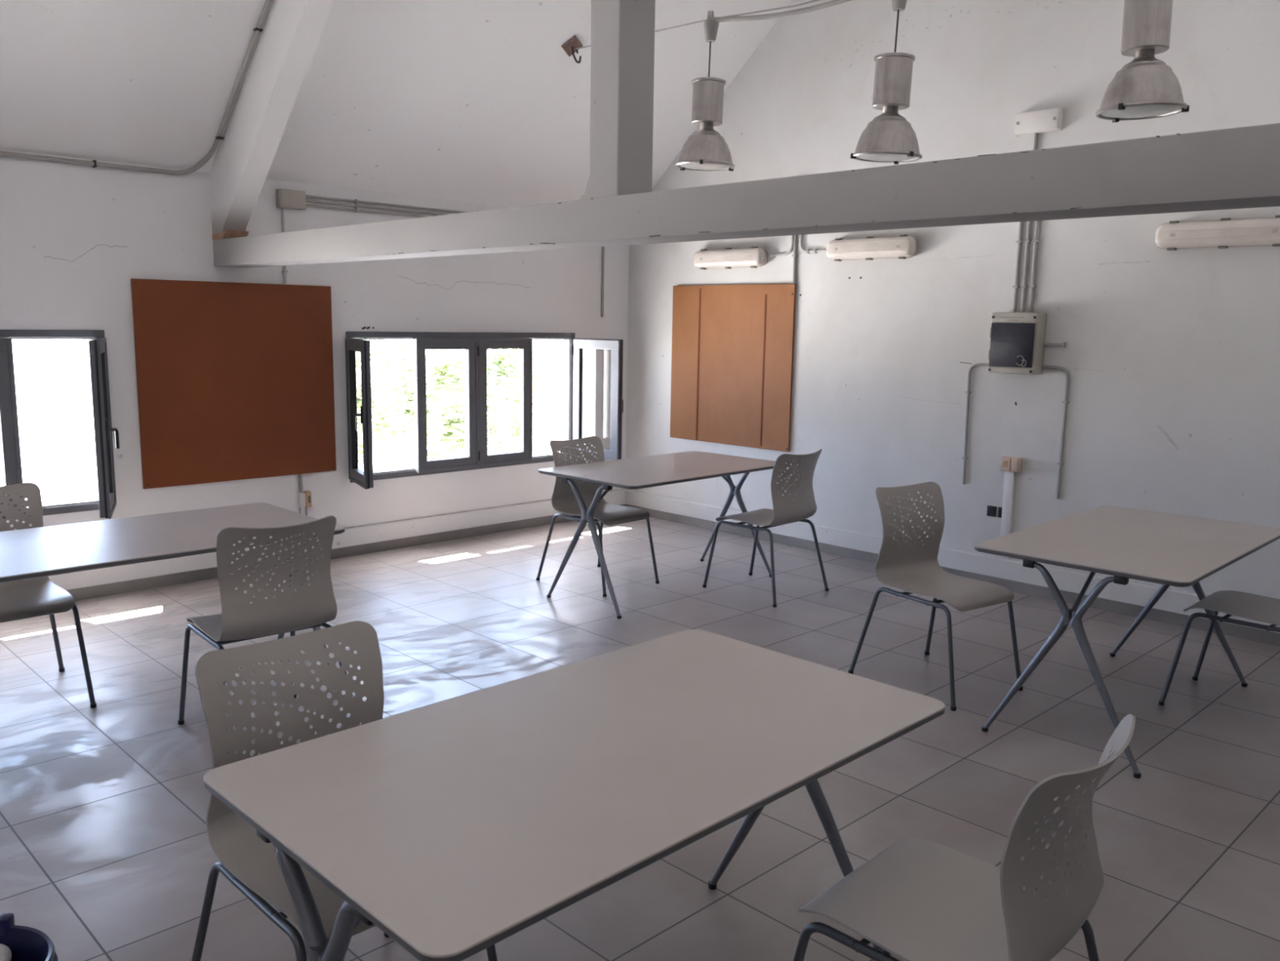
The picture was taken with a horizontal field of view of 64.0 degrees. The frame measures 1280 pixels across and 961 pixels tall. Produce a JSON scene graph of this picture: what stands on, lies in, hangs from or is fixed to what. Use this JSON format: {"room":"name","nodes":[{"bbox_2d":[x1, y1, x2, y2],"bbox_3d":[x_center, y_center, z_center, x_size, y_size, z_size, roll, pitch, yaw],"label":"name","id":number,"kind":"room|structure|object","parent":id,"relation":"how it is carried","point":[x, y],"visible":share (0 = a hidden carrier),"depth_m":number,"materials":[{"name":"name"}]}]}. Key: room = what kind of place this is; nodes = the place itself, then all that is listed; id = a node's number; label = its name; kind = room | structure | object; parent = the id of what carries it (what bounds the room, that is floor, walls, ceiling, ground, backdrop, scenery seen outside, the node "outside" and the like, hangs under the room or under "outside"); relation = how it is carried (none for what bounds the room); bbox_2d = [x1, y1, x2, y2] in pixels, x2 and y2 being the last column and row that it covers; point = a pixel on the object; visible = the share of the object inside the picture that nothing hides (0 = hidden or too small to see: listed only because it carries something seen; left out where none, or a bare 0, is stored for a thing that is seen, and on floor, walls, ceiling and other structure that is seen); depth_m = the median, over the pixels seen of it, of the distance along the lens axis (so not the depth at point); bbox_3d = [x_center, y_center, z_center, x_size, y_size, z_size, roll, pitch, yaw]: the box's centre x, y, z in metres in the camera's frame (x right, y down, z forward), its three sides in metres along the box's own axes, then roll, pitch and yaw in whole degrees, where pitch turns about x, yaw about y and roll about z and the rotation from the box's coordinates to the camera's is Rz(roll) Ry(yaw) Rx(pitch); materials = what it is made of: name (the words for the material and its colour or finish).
{"room":"classroom","nodes":[
{"label":"classroom","id":0,"kind":"room"},
{"bbox_2d":[0,149,629,529],"bbox_3d":[-3.956,-0.443,4.955,11.123,2.405,0.282,-8,12,-44],"label":"wall","id":1,"kind":"structure","parent":0,"point":[73,237],"depth_m":6.45,"materials":[{"name":"paint"}]},
{"bbox_2d":[0,328,119,519],"bbox_3d":[-3.549,-0.220,4.915,2.002,1.000,0.550,-8,12,-44],"label":"window","id":2,"kind":"structure","parent":1,"relation":"in","point":[106,502],"depth_m":5.37,"materials":[{"name":"grey metal"}]},
{"bbox_2d":[0,0,271,175],"bbox_3d":[-3.836,-2.650,2.146,7.015,2.902,3.308,-8,12,-44],"label":"conduit","id":3,"kind":"object","parent":1,"relation":"attached to","point":[257,29],"visible":1,"depth_m":5.52,"materials":[{"name":"grey plastic"}]},
{"bbox_2d":[212,229,248,239],"bbox_3d":[-2.399,-1.434,5.999,0.138,0.049,0.194,-8,12,-44],"label":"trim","id":4,"kind":"structure","parent":1,"relation":"attached to","point":[226,233],"depth_m":5.94,"materials":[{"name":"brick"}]},
{"bbox_2d":[130,278,336,488],"bbox_3d":[-2.423,-0.598,6.235,1.207,1.192,0.019,-8,12,-44],"label":"panel","id":5,"kind":"object","parent":1,"relation":"attached to","point":[235,380],"visible":1,"depth_m":6.19,"materials":[{"name":"brown wood"}]},
{"bbox_2d":[280,208,288,284],"bbox_3d":[-2.197,-1.444,6.321,0.028,0.455,0.028,-8,12,-44],"label":"conduit","id":6,"kind":"object","parent":1,"relation":"attached to","point":[284,271],"visible":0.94,"depth_m":6.30,"materials":[{"name":"grey plastic"}]},
{"bbox_2d":[275,188,306,209],"bbox_3d":[-2.145,-1.728,6.297,0.172,0.110,0.063,-8,12,-44],"label":"junction box","id":7,"kind":"object","parent":1,"relation":"attached to","point":[285,198],"visible":1,"depth_m":6.27,"materials":[{"name":"beige plastic"}]},
{"bbox_2d":[297,473,303,491],"bbox_3d":[-2.181,0.014,6.584,0.030,0.114,0.023,-8,12,-44],"label":"conduit","id":8,"kind":"object","parent":1,"relation":"attached to","point":[300,476],"visible":1,"depth_m":6.58,"materials":[{"name":"grey plastic"}]},
{"bbox_2d":[297,490,311,515],"bbox_3d":[-2.164,0.160,6.611,0.078,0.177,0.048,-8,12,-44],"label":"wall socket","id":9,"kind":"object","parent":1,"relation":"attached to","point":[304,499],"visible":0.97,"depth_m":6.59,"materials":[{"name":"white plastic"}]},
{"bbox_2d":[307,495,311,502],"bbox_3d":[-2.132,0.122,6.605,0.018,0.045,0.004,-8,12,-44],"label":"outlet","id":10,"kind":"object","parent":9,"relation":"attached to","point":[308,496],"depth_m":6.60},
{"bbox_2d":[48,488,626,590],"bbox_3d":[-3.869,0.637,5.014,10.523,0.122,0.020,-8,12,-44],"label":"trim","id":11,"kind":"structure","parent":1,"relation":"attached to","point":[353,536],"depth_m":6.99,"materials":[{"name":"paint"}]},
{"bbox_2d":[66,503,625,600],"bbox_3d":[-3.867,0.731,5.026,10.523,0.067,0.028,-8,12,-44],"label":"baseboard","id":12,"kind":"structure","parent":1,"relation":"attached to","point":[90,592],"depth_m":6.89,"materials":[{"name":"tile"}]},
{"bbox_2d":[306,204,426,217],"bbox_3d":[-1.096,-1.848,7.349,2.805,0.025,0.025,-8,12,-44],"label":"conduit","id":13,"kind":"object","parent":1,"relation":"attached to","point":[355,210],"visible":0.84,"depth_m":6.65,"materials":[{"name":"grey plastic"}]},
{"bbox_2d":[305,199,447,215],"bbox_3d":[-1.096,-1.875,7.344,2.805,0.025,0.025,-8,12,-44],"label":"conduit","id":14,"kind":"object","parent":1,"relation":"attached to","point":[356,205],"visible":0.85,"depth_m":6.70,"materials":[{"name":"grey plastic"}]},
{"bbox_2d":[305,194,467,213],"bbox_3d":[-1.095,-1.903,7.340,2.805,0.025,0.025,-8,12,-44],"label":"conduit","id":15,"kind":"object","parent":1,"relation":"attached to","point":[355,201],"visible":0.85,"depth_m":6.74,"materials":[{"name":"grey plastic"}]},
{"bbox_2d":[345,331,623,488],"bbox_3d":[-1.100,-0.551,7.319,2.322,1.000,0.522,-8,12,-44],"label":"window","id":16,"kind":"structure","parent":1,"relation":"in","point":[474,345],"depth_m":7.43,"materials":[{"name":"grey metal"}]},
{"bbox_2d":[344,488,625,528],"bbox_3d":[-3.877,0.576,5.000,10.503,0.004,0.014,-8,12,-44],"label":"trim","id":17,"kind":"structure","parent":1,"relation":"attached to","point":[620,489],"depth_m":7.44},
{"bbox_2d":[600,246,604,316],"bbox_3d":[-0.297,-1.634,8.181,0.022,0.647,0.021,-8,12,-44],"label":"conduit","id":18,"kind":"object","parent":1,"relation":"attached to","point":[602,247],"visible":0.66,"depth_m":8.19,"materials":[{"name":"grey plastic"}]},
{"bbox_2d":[213,123,1279,267],"bbox_3d":[-0.064,-0.939,3.715,0.201,0.155,6.800,-8,12,-44],"label":"tie beam","id":19,"kind":"structure","parent":1,"relation":"attached to","point":[1237,167],"depth_m":2.89,"materials":[{"name":"paint"}]},
{"bbox_2d":[209,0,335,239],"bbox_3d":[-1.242,-2.871,4.614,0.133,3.354,3.420,-8,12,-44],"label":"rafter","id":20,"kind":"object","parent":19,"relation":"on","point":[286,44],"visible":0.86,"depth_m":5.47,"materials":[{"name":"paint"}]},
{"bbox_2d":[579,0,655,199],"bbox_3d":[-0.061,-2.675,3.454,0.172,3.363,0.207,-8,12,-44],"label":"post","id":21,"kind":"object","parent":19,"relation":"on","point":[623,31],"visible":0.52,"depth_m":3.58,"materials":[{"name":"paint"}]},
{"bbox_2d":[0,0,792,207],"bbox_3d":[-1.436,-2.421,2.094,11.123,3.854,8.400,-8,12,-44],"label":"ceiling","id":22,"kind":"structure","parent":0,"point":[478,101],"depth_m":6.00,"materials":[{"name":"paint"}]},
{"bbox_2d":[561,35,582,63],"bbox_3d":[-0.424,-2.700,6.430,0.094,0.153,0.126,5,10,23],"label":"plate","id":23,"kind":"object","parent":22,"relation":"attached to","point":[570,46],"visible":1,"depth_m":6.42,"materials":[{"name":"metal"}]},
{"bbox_2d":[575,0,851,49],"bbox_3d":[1.268,-2.389,4.716,0.042,0.214,4.832,-8,12,-44],"label":"cable","id":24,"kind":"object","parent":23,"relation":"hanging from","point":[732,18],"visible":0.95,"depth_m":5.30,"materials":[{"name":"grey plastic"}]},
{"bbox_2d":[675,10,734,171],"bbox_3d":[0.375,-2.154,5.660,0.332,0.833,0.338,-7,13,-44],"label":"pendant lamp","id":25,"kind":"object","parent":24,"relation":"hanging from","point":[705,149],"visible":1,"depth_m":5.60,"materials":[{"name":"metal"}]},
{"bbox_2d":[850,0,922,164],"bbox_3d":[1.190,-1.950,4.844,0.332,0.850,0.338,-3,10,-24],"label":"pendant lamp","id":26,"kind":"object","parent":22,"relation":"hanging from","point":[889,137],"visible":1,"depth_m":4.79,"materials":[{"name":"grey plastic"}]},
{"bbox_2d":[1095,0,1189,122],"bbox_3d":[1.992,-1.879,4.018,0.338,0.852,0.332,-6,11,-34],"label":"pendant lamp","id":27,"kind":"object","parent":22,"relation":"hanging from","point":[1145,87],"visible":1,"depth_m":3.97,"materials":[{"name":"grey plastic"}]},
{"bbox_2d":[0,516,1279,960],"bbox_3d":[-1.489,1.247,2.654,11.123,0.150,7.380,-8,12,-44],"label":"floor","id":28,"kind":"structure","parent":0,"point":[106,851],"depth_m":3.85,"materials":[{"name":"tile"}]},
{"bbox_2d":[0,912,57,960],"bbox_3d":[-1.354,1.110,2.079,0.318,0.300,0.321,-8,12,-44],"label":"bucket","id":29,"kind":"object","parent":28,"relation":"on","point":[25,943],"visible":1,"depth_m":2.20,"materials":[{"name":"blue plastic"}]},
{"bbox_2d":[0,943,11,960],"bbox_3d":[-1.391,1.017,2.139,0.125,0.071,0.118,-1,9,-14],"label":"rag","id":30,"kind":"object","parent":29,"relation":"in","point":[5,952],"visible":1,"depth_m":2.16,"materials":[{"name":"white fabric"}]},
{"bbox_2d":[0,482,96,708],"bbox_3d":[-2.575,0.483,4.144,0.548,0.868,0.578,-8,12,-44],"label":"chair","id":31,"kind":"object","parent":28,"relation":"on","point":[20,599],"visible":0.77,"depth_m":4.29,"materials":[{"name":"grey plastic"}]},
{"bbox_2d":[0,502,345,691],"bbox_3d":[-1.962,0.578,4.016,1.389,0.740,0.791,-8,12,-44],"label":"meeting table","id":32,"kind":"object","parent":28,"relation":"on","point":[58,549],"visible":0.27,"depth_m":3.89,"materials":[{"name":"white laminate"}]},
{"bbox_2d":[177,515,359,724],"bbox_3d":[-1.441,0.541,3.890,0.548,0.868,0.578,-7,12,-40],"label":"chair","id":33,"kind":"object","parent":28,"relation":"on","point":[313,605],"visible":0.98,"depth_m":3.68,"materials":[{"name":"grey plastic"}]},
{"bbox_2d":[191,620,497,960],"bbox_3d":[-0.640,0.812,2.224,0.548,0.868,0.578,-8,12,-44],"label":"chair","id":34,"kind":"object","parent":28,"relation":"on","point":[251,864],"visible":0.6,"depth_m":2.27,"materials":[{"name":"grey plastic"}]},
{"bbox_2d":[203,629,945,960],"bbox_3d":[-0.065,0.893,2.180,1.389,0.740,0.791,-8,12,-44],"label":"meeting table","id":35,"kind":"object","parent":28,"relation":"on","point":[452,828],"visible":0.96,"depth_m":1.92,"materials":[{"name":"beige laminate"}]},
{"bbox_2d":[536,435,659,596],"bbox_3d":[-0.242,0.194,6.263,0.578,0.868,0.548,9,12,43],"label":"chair","id":36,"kind":"object","parent":28,"relation":"on","point":[563,500],"visible":0.76,"depth_m":6.31,"materials":[{"name":"grey plastic"}]},
{"bbox_2d":[537,450,786,618],"bbox_3d":[0.159,0.280,6.171,0.791,0.740,1.389,9,12,43],"label":"meeting table","id":37,"kind":"object","parent":28,"relation":"on","point":[643,472],"visible":0.95,"depth_m":5.91,"materials":[{"name":"white laminate"}]},
{"bbox_2d":[702,448,828,607],"bbox_3d":[0.756,0.231,6.132,0.578,0.868,0.548,9,12,43],"label":"chair","id":38,"kind":"object","parent":28,"relation":"on","point":[799,505],"visible":1,"depth_m":5.95,"materials":[{"name":"grey plastic"}]},
{"bbox_2d":[848,481,1022,711],"bbox_3d":[1.353,0.480,4.583,0.548,0.868,0.578,-5,11,-34],"label":"chair","id":39,"kind":"object","parent":28,"relation":"on","point":[912,566],"visible":0.99,"depth_m":4.68,"materials":[{"name":"grey plastic"}]},
{"bbox_2d":[792,714,1135,960],"bbox_3d":[0.620,0.862,2.038,0.578,0.868,0.548,9,12,43],"label":"chair","id":40,"kind":"object","parent":28,"relation":"on","point":[916,899],"visible":1,"depth_m":1.94,"materials":[{"name":"grey plastic"}]},
{"bbox_2d":[973,505,1279,778],"bbox_3d":[2.062,0.600,4.305,0.791,0.740,1.389,9,12,44],"label":"meeting table","id":41,"kind":"object","parent":28,"relation":"on","point":[1166,549],"visible":1,"depth_m":4.03,"materials":[{"name":"white laminate"}]},
{"bbox_2d":[1158,590,1279,705],"bbox_3d":[2.602,0.544,4.300,0.578,0.868,0.548,9,12,44],"label":"chair","id":42,"kind":"object","parent":28,"relation":"on","point":[1257,607],"visible":1,"depth_m":4.33,"materials":[{"name":"grey plastic"}]},
{"bbox_2d":[625,0,1279,599],"bbox_3d":[2.436,-2.013,5.951,0.282,5.413,7.300,-8,12,-44],"label":"wall","id":43,"kind":"structure","parent":0,"point":[1171,358],"depth_m":6.13,"materials":[{"name":"paint"}]},
{"bbox_2d":[693,246,767,269],"bbox_3d":[0.655,-1.639,7.561,0.098,0.150,0.670,-8,12,-44],"label":"light","id":44,"kind":"object","parent":43,"relation":"attached to","point":[753,256],"visible":1,"depth_m":7.50,"materials":[{"name":"white plastic"}]},
{"bbox_2d":[670,283,795,452],"bbox_3d":[0.667,-0.865,7.700,0.019,1.191,1.182,-8,12,-44],"label":"panel","id":45,"kind":"object","parent":43,"relation":"attached to","point":[732,345],"visible":1,"depth_m":7.66,"materials":[{"name":"brown wood"}]},
{"bbox_2d":[768,235,794,257],"bbox_3d":[1.006,-1.852,7.224,0.030,0.542,0.205,-8,12,-44],"label":"conduit","id":46,"kind":"object","parent":43,"relation":"attached to","point":[773,255],"visible":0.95,"depth_m":7.22,"materials":[{"name":"grey plastic"}]},
{"bbox_2d":[791,235,797,283],"bbox_3d":[1.088,-1.742,7.155,0.030,0.735,0.030,-8,12,-44],"label":"conduit","id":47,"kind":"object","parent":43,"relation":"attached to","point":[794,255],"visible":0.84,"depth_m":7.17,"materials":[{"name":"grey plastic"}]},
{"bbox_2d":[799,235,826,253],"bbox_3d":[1.205,-1.826,7.024,0.030,0.525,0.250,-8,12,-44],"label":"conduit","id":48,"kind":"object","parent":43,"relation":"attached to","point":[808,251],"visible":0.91,"depth_m":7.08,"materials":[{"name":"grey plastic"}]},
{"bbox_2d":[826,234,918,261],"bbox_3d":[1.507,-1.519,6.703,0.098,0.150,0.670,-8,12,-44],"label":"light","id":49,"kind":"object","parent":43,"relation":"attached to","point":[903,246],"visible":1,"depth_m":6.64,"materials":[{"name":"white plastic"}]},
{"bbox_2d":[625,488,1279,632],"bbox_3d":[2.259,0.544,6.270,0.020,0.122,6.780,-8,12,-44],"label":"trim","id":50,"kind":"structure","parent":43,"relation":"attached to","point":[1172,600],"depth_m":6.41,"materials":[{"name":"paint"}]},
{"bbox_2d":[625,503,1279,646],"bbox_3d":[2.258,0.638,6.279,0.028,0.067,6.772,-8,12,-44],"label":"baseboard","id":51,"kind":"structure","parent":43,"relation":"attached to","point":[1255,634],"depth_m":6.20,"materials":[{"name":"tile"}]},
{"bbox_2d":[961,363,988,484],"bbox_3d":[2.088,-0.343,6.321,0.027,0.761,0.187,-8,12,-44],"label":"conduit","id":52,"kind":"object","parent":43,"relation":"attached to","point":[968,392],"visible":0.94,"depth_m":6.36,"materials":[{"name":"grey plastic"}]},
{"bbox_2d":[986,505,996,516],"bbox_3d":[2.169,0.189,6.318,0.013,0.064,0.060,-8,12,-44],"label":"wall socket","id":53,"kind":"object","parent":43,"relation":"attached to","point":[991,510],"visible":1,"depth_m":6.31,"materials":[{"name":"black plastic"}]},
{"bbox_2d":[997,506,1002,517],"bbox_3d":[2.209,0.196,6.278,0.013,0.064,0.030,-8,12,-44],"label":"wall socket","id":54,"kind":"object","parent":43,"relation":"attached to","point":[999,514],"visible":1,"depth_m":6.28,"materials":[{"name":"black plastic"}]},
{"bbox_2d":[998,471,1015,559],"bbox_3d":[2.238,0.209,6.245,0.022,0.544,0.060,-8,12,-44],"label":"conduit","id":55,"kind":"object","parent":43,"relation":"attached to","point":[1009,477],"visible":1,"depth_m":6.22,"materials":[{"name":"white plastic"}]},
{"bbox_2d":[1000,456,1022,472],"bbox_3d":[2.237,-0.097,6.183,0.050,0.088,0.120,-8,12,-44],"label":"wall socket","id":56,"kind":"object","parent":43,"relation":"attached to","point":[1009,464],"visible":1,"depth_m":6.17,"materials":[{"name":"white plastic"}]},
{"bbox_2d":[1002,460,1007,466],"bbox_3d":[2.205,-0.101,6.187,0.003,0.038,0.030,-8,12,-44],"label":"outlet","id":57,"kind":"object","parent":56,"relation":"attached to","point":[1004,462],"depth_m":6.19,"materials":[{"name":"plastic"}]},
{"bbox_2d":[988,312,1046,374],"bbox_3d":[2.221,-0.809,6.037,0.139,0.356,0.280,-8,12,-44],"label":"box","id":58,"kind":"object","parent":43,"relation":"attached to","point":[1017,340],"visible":1,"depth_m":5.97,"materials":[{"name":"beige plastic"}]},
{"bbox_2d":[1012,221,1023,312],"bbox_3d":[2.233,-1.365,6.032,0.032,0.740,0.034,-8,12,-44],"label":"conduit","id":59,"kind":"object","parent":43,"relation":"attached to","point":[1020,241],"visible":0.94,"depth_m":6.04,"materials":[{"name":"grey plastic"}]},
{"bbox_2d":[1020,133,1038,312],"bbox_3d":[2.270,-1.497,5.975,0.032,1.020,0.034,-8,12,-44],"label":"conduit","id":60,"kind":"object","parent":43,"relation":"attached to","point":[1028,241],"visible":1,"depth_m":6.00,"materials":[{"name":"grey plastic"}]},
{"bbox_2d":[1028,220,1039,312],"bbox_3d":[2.303,-1.353,5.961,0.034,0.740,0.036,-8,12,-44],"label":"conduit","id":61,"kind":"object","parent":43,"relation":"attached to","point":[1036,241],"visible":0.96,"depth_m":5.97,"materials":[{"name":"grey plastic"}]},
{"bbox_2d":[1014,106,1063,135],"bbox_3d":[2.279,-2.054,5.862,0.061,0.120,0.264,-8,12,-44],"label":"junction box","id":62,"kind":"object","parent":43,"relation":"attached to","point":[1047,120],"visible":1,"depth_m":5.83,"materials":[{"name":"white plastic"}]},
{"bbox_2d":[1043,342,1066,346],"bbox_3d":[2.402,-0.787,5.937,0.028,0.028,0.128,-8,12,-44],"label":"conduit","id":63,"kind":"object","parent":43,"relation":"attached to","point":[1063,344],"visible":1,"depth_m":5.92,"materials":[{"name":"grey plastic"}]},
{"bbox_2d":[1041,364,1069,498],"bbox_3d":[2.409,-0.284,5.999,0.029,0.775,0.173,-8,12,-44],"label":"conduit","id":64,"kind":"object","parent":43,"relation":"attached to","point":[1065,402],"visible":1,"depth_m":5.94,"materials":[{"name":"grey plastic"}]},
{"bbox_2d":[1155,214,1279,250],"bbox_3d":[2.982,-1.260,5.223,0.098,0.150,0.670,-8,12,-44],"label":"light","id":65,"kind":"object","parent":43,"relation":"attached to","point":[1224,233],"visible":1,"depth_m":5.21,"materials":[{"name":"white plastic"}]},
{"label":"outside","id":66,"kind":"structure","parent":0,"visible":0},
{"label":"ground","id":67,"kind":"structure","parent":66,"visible":0},
{"bbox_2d":[355,339,502,469],"bbox_3d":[-3.688,-0.276,14.823,3.192,5.087,2.991,3,9,13],"label":"tree","id":68,"kind":"object","parent":67,"relation":"on","point":[387,424],"visible":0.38,"depth_m":14.98,"materials":[{"name":"green plant"}]},
{"bbox_2d":[404,348,549,454],"bbox_3d":[-2.792,-0.448,18.089,2.644,4.457,2.461,0,9,-3],"label":"tree","id":69,"kind":"object","parent":67,"relation":"on","point":[504,368],"visible":0.43,"depth_m":17.76,"materials":[{"name":"green plant"}]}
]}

